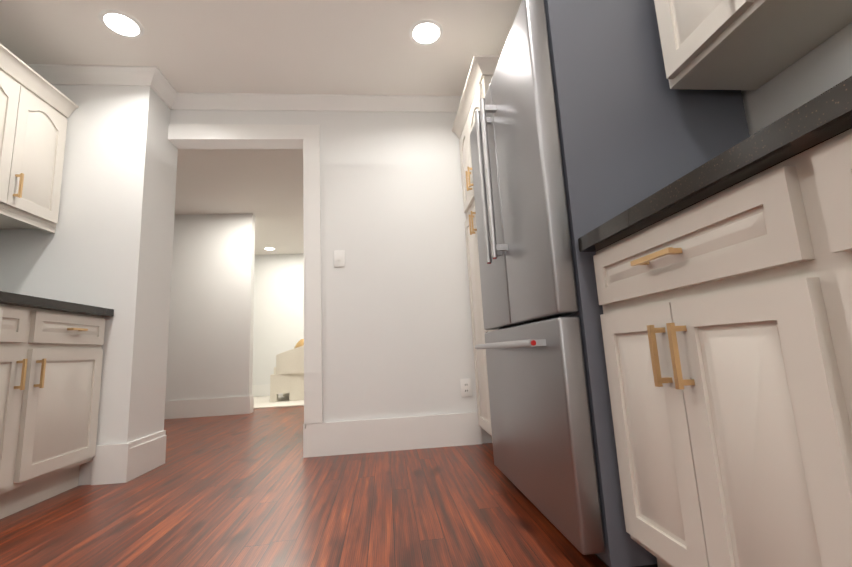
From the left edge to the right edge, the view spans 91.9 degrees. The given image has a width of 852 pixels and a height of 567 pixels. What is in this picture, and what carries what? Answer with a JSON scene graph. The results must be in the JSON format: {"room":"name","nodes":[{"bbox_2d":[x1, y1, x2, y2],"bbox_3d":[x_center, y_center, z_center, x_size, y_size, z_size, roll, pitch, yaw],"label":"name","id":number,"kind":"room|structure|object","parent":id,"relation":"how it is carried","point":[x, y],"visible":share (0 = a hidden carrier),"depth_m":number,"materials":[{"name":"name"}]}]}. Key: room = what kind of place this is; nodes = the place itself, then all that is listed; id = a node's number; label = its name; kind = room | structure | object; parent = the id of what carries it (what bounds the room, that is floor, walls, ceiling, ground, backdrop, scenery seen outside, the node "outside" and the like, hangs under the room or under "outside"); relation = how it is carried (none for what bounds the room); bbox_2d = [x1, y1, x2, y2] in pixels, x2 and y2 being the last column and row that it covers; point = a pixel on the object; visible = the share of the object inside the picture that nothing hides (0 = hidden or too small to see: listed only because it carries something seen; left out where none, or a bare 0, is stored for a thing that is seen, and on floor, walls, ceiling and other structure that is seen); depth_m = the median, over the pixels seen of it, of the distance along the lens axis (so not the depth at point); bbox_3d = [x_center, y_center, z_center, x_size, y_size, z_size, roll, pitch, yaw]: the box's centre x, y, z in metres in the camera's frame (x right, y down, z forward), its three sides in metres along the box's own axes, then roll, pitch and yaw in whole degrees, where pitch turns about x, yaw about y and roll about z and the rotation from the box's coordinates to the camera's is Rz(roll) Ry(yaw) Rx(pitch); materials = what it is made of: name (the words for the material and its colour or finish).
{"room":"kitchen","nodes":[
{"label":"kitchen","id":0,"kind":"room"},
{"bbox_2d":[0,85,177,484],"bbox_3d":[-2.148,-0.084,2.565,0.884,2.440,0.380,-2,-9,-6],"label":"wall","id":1,"kind":"structure","parent":0,"point":[108,243],"depth_m":2.46,"materials":[{"name":"paint"}]},
{"bbox_2d":[27,64,169,91],"bbox_3d":[-2.046,-1.285,2.555,0.749,0.085,0.092,-2,-9,-6],"label":"crown molding","id":2,"kind":"structure","parent":1,"relation":"attached to","point":[160,85],"depth_m":2.55,"materials":[{"name":"paint"}]},
{"bbox_2d":[115,430,166,482],"bbox_3d":[-1.642,1.003,2.421,0.018,0.200,0.398,-2,-9,-6],"label":"baseboard","id":3,"kind":"structure","parent":1,"relation":"attached to","point":[119,463],"depth_m":2.35,"materials":[{"name":"paint"}]},
{"bbox_2d":[165,214,256,400],"bbox_3d":[-3.199,0.365,4.962,2.130,2.440,0.120,-2,-9,-6],"label":"wall","id":4,"kind":"structure","parent":0,"point":[236,322],"depth_m":4.98,"materials":[{"name":"paint"}]},
{"bbox_2d":[164,392,254,418],"bbox_3d":[-3.142,1.460,4.723,2.178,0.200,0.043,-2,-9,-6],"label":"baseboard","id":5,"kind":"structure","parent":4,"relation":"attached to","point":[175,409],"depth_m":4.77,"materials":[{"name":"paint"}]},
{"bbox_2d":[0,0,521,254],"bbox_3d":[-1.384,-1.407,2.535,5.420,0.080,10.140,-2,-9,-6],"label":"ceiling","id":6,"kind":"structure","parent":0,"point":[362,47],"depth_m":2.48,"materials":[{"name":"paint"}]},
{"bbox_2d":[99,9,143,37],"bbox_3d":[-1.644,-1.400,2.228,0.200,0.005,0.200,-2,-9,-6],"label":"recessed light","id":7,"kind":"object","parent":6,"relation":"in","point":[123,24],"visible":1,"depth_m":2.22,"materials":[{"name":"paint"}]},
{"bbox_2d":[409,19,442,44],"bbox_3d":[0.001,-1.457,2.398,0.200,0.005,0.200,-2,-9,-6],"label":"recessed light","id":8,"kind":"object","parent":6,"relation":"in","point":[426,32],"visible":1,"depth_m":2.39,"materials":[{"name":"paint"}]},
{"bbox_2d":[253,254,303,384],"bbox_3d":[-2.675,0.699,7.157,3.600,2.440,0.120,-2,-9,-6],"label":"wall","id":9,"kind":"structure","parent":0,"point":[280,277],"depth_m":7.15,"materials":[{"name":"paint"}]},
{"bbox_2d":[252,384,282,396],"bbox_3d":[-2.616,1.791,6.906,3.650,0.200,0.018,-2,-9,-6],"label":"baseboard","id":10,"kind":"structure","parent":9,"relation":"attached to","point":[260,390],"depth_m":6.89,"materials":[{"name":"paint"}]},
{"bbox_2d":[0,406,606,566],"bbox_3d":[-1.256,1.067,2.128,5.420,0.060,10.140,-2,-9,-6],"label":"floor","id":11,"kind":"structure","parent":0,"point":[255,488],"depth_m":1.67,"materials":[{"name":"brown wood"}]},
{"bbox_2d":[0,304,104,518],"bbox_3d":[-2.034,0.558,1.750,0.652,0.899,1.017,-2,-9,-6],"label":"base cabinet","id":12,"kind":"object","parent":11,"relation":"on","point":[50,370],"visible":0.98,"depth_m":1.92,"materials":[{"name":"paint"}]},
{"bbox_2d":[0,291,113,316],"bbox_3d":[-2.061,0.095,1.827,0.647,0.040,1.018,-2,-9,-6],"label":"countertop","id":13,"kind":"structure","parent":12,"relation":"on","point":[8,298],"depth_m":1.93,"materials":[{"name":"stone"}]},
{"bbox_2d":[254,395,303,408],"bbox_3d":[-2.455,1.739,6.059,3.400,0.012,1.670,-2,-9,-6],"label":"rug","id":14,"kind":"object","parent":11,"relation":"on","point":[264,402],"visible":0.14,"depth_m":5.72,"materials":[{"name":"fabric"}]},
{"bbox_2d":[270,339,303,401],"bbox_3d":[-1.874,1.305,6.378,0.810,0.886,0.938,-2,-9,-6],"label":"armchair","id":15,"kind":"object","parent":14,"relation":"on","point":[287,378],"visible":0.54,"depth_m":5.92,"materials":[{"name":"fabric"}]},
{"bbox_2d":[452,55,500,442],"bbox_3d":[0.622,-0.119,2.510,0.679,2.209,0.780,-2,-9,-6],"label":"pantry","id":16,"kind":"object","parent":11,"relation":"on","point":[481,73],"visible":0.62,"depth_m":2.59,"materials":[{"name":"paint"}]},
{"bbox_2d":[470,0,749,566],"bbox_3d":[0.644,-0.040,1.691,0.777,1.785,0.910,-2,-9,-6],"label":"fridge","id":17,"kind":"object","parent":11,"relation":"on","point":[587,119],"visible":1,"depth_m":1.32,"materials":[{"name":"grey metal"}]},
{"bbox_2d":[593,165,851,566],"bbox_3d":[0.837,0.276,0.866,0.618,0.874,0.618,-2,-9,-6],"label":"base cabinet","id":18,"kind":"object","parent":11,"relation":"on","point":[726,319],"depth_m":0.75,"materials":[{"name":"paint"}]},
{"bbox_2d":[777,129,851,528],"bbox_3d":[0.894,0.178,0.283,0.618,0.874,0.570,-2,-9,-6],"label":"base cabinet","id":19,"kind":"object","parent":11,"relation":"on","point":[816,183],"depth_m":0.57,"materials":[{"name":"paint"}]},
{"bbox_2d":[578,76,851,251],"bbox_3d":[0.896,-0.396,-0.069,0.647,0.140,2.688,-2,-9,-6],"label":"countertop","id":20,"kind":"structure","parent":19,"relation":"on","point":[823,117],"depth_m":0.66,"materials":[{"name":"stone"}]},
{"bbox_2d":[170,110,491,442],"bbox_3d":[-0.404,-0.123,2.874,2.650,2.440,0.120,-2,-9,-6],"label":"wall","id":21,"kind":"structure","parent":0,"point":[397,339],"depth_m":2.84,"materials":[{"name":"paint"}]},
{"bbox_2d":[168,124,322,423],"bbox_3d":[-1.216,-0.096,2.780,1.012,2.037,0.140,-2,-9,-6],"label":"door frame","id":22,"kind":"structure","parent":21,"relation":"attached to","point":[306,138],"depth_m":2.83,"materials":[{"name":"paint"}]},
{"bbox_2d":[159,88,461,111],"bbox_3d":[-0.496,-1.300,2.957,2.566,0.085,0.093,-2,-9,-6],"label":"crown molding","id":23,"kind":"structure","parent":21,"relation":"attached to","point":[175,100],"depth_m":2.93,"materials":[{"name":"paint"}]},
{"bbox_2d":[334,250,344,266],"bbox_3d":[-0.589,-0.170,2.797,0.072,0.116,0.012,-2,-9,-6],"label":"switch plate","id":24,"kind":"object","parent":21,"relation":"attached to","point":[339,258],"visible":1,"depth_m":2.80,"materials":[{"name":"white plastic"}]},
{"bbox_2d":[303,412,481,457],"bbox_3d":[-0.204,0.966,2.650,1.135,0.200,0.040,-2,-9,-6],"label":"baseboard","id":25,"kind":"structure","parent":21,"relation":"attached to","point":[458,429],"depth_m":2.63,"materials":[{"name":"paint"}]},
{"bbox_2d":[460,378,471,396],"bbox_3d":[0.268,0.692,2.737,0.072,0.116,0.006,-2,-9,-6],"label":"electrical outlet plate","id":26,"kind":"object","parent":21,"relation":"attached to","point":[466,388],"visible":1,"depth_m":2.73,"materials":[{"name":"white plastic"}]},
{"bbox_2d":[741,22,851,135],"bbox_3d":[1.016,-0.247,2.573,0.120,2.440,9.900,-2,-9,-6],"label":"wall","id":27,"kind":"structure","parent":0,"point":[826,65],"depth_m":1.19,"materials":[{"name":"paint"}]},
{"bbox_2d":[654,0,851,89],"bbox_3d":[0.923,-1.081,1.045,0.318,0.820,0.694,-2,-9,-6],"label":"upper cabinet","id":28,"kind":"object","parent":27,"relation":"attached to","point":[731,44],"visible":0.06,"depth_m":1.13,"materials":[{"name":"paint"}]},
{"bbox_3d":[-2.266,-0.525,-0.155,0.120,2.440,5.083,-2,-9,-6],"label":"wall","id":29,"kind":"structure","parent":0,"visible":0},
{"bbox_2d":[0,47,35,214],"bbox_3d":[-2.256,-0.810,1.814,0.319,0.780,0.731,-2,-9,-6],"label":"upper cabinet","id":30,"kind":"object","parent":29,"relation":"attached to","point":[17,81],"depth_m":2.13,"materials":[{"name":"paint"}]},
{"bbox_2d":[0,75,75,230],"bbox_3d":[-2.300,-0.735,2.256,0.319,0.780,0.403,-2,-9,-6],"label":"upper cabinet","id":31,"kind":"object","parent":29,"relation":"attached to","point":[36,109],"depth_m":2.33,"materials":[{"name":"paint"}]}
]}

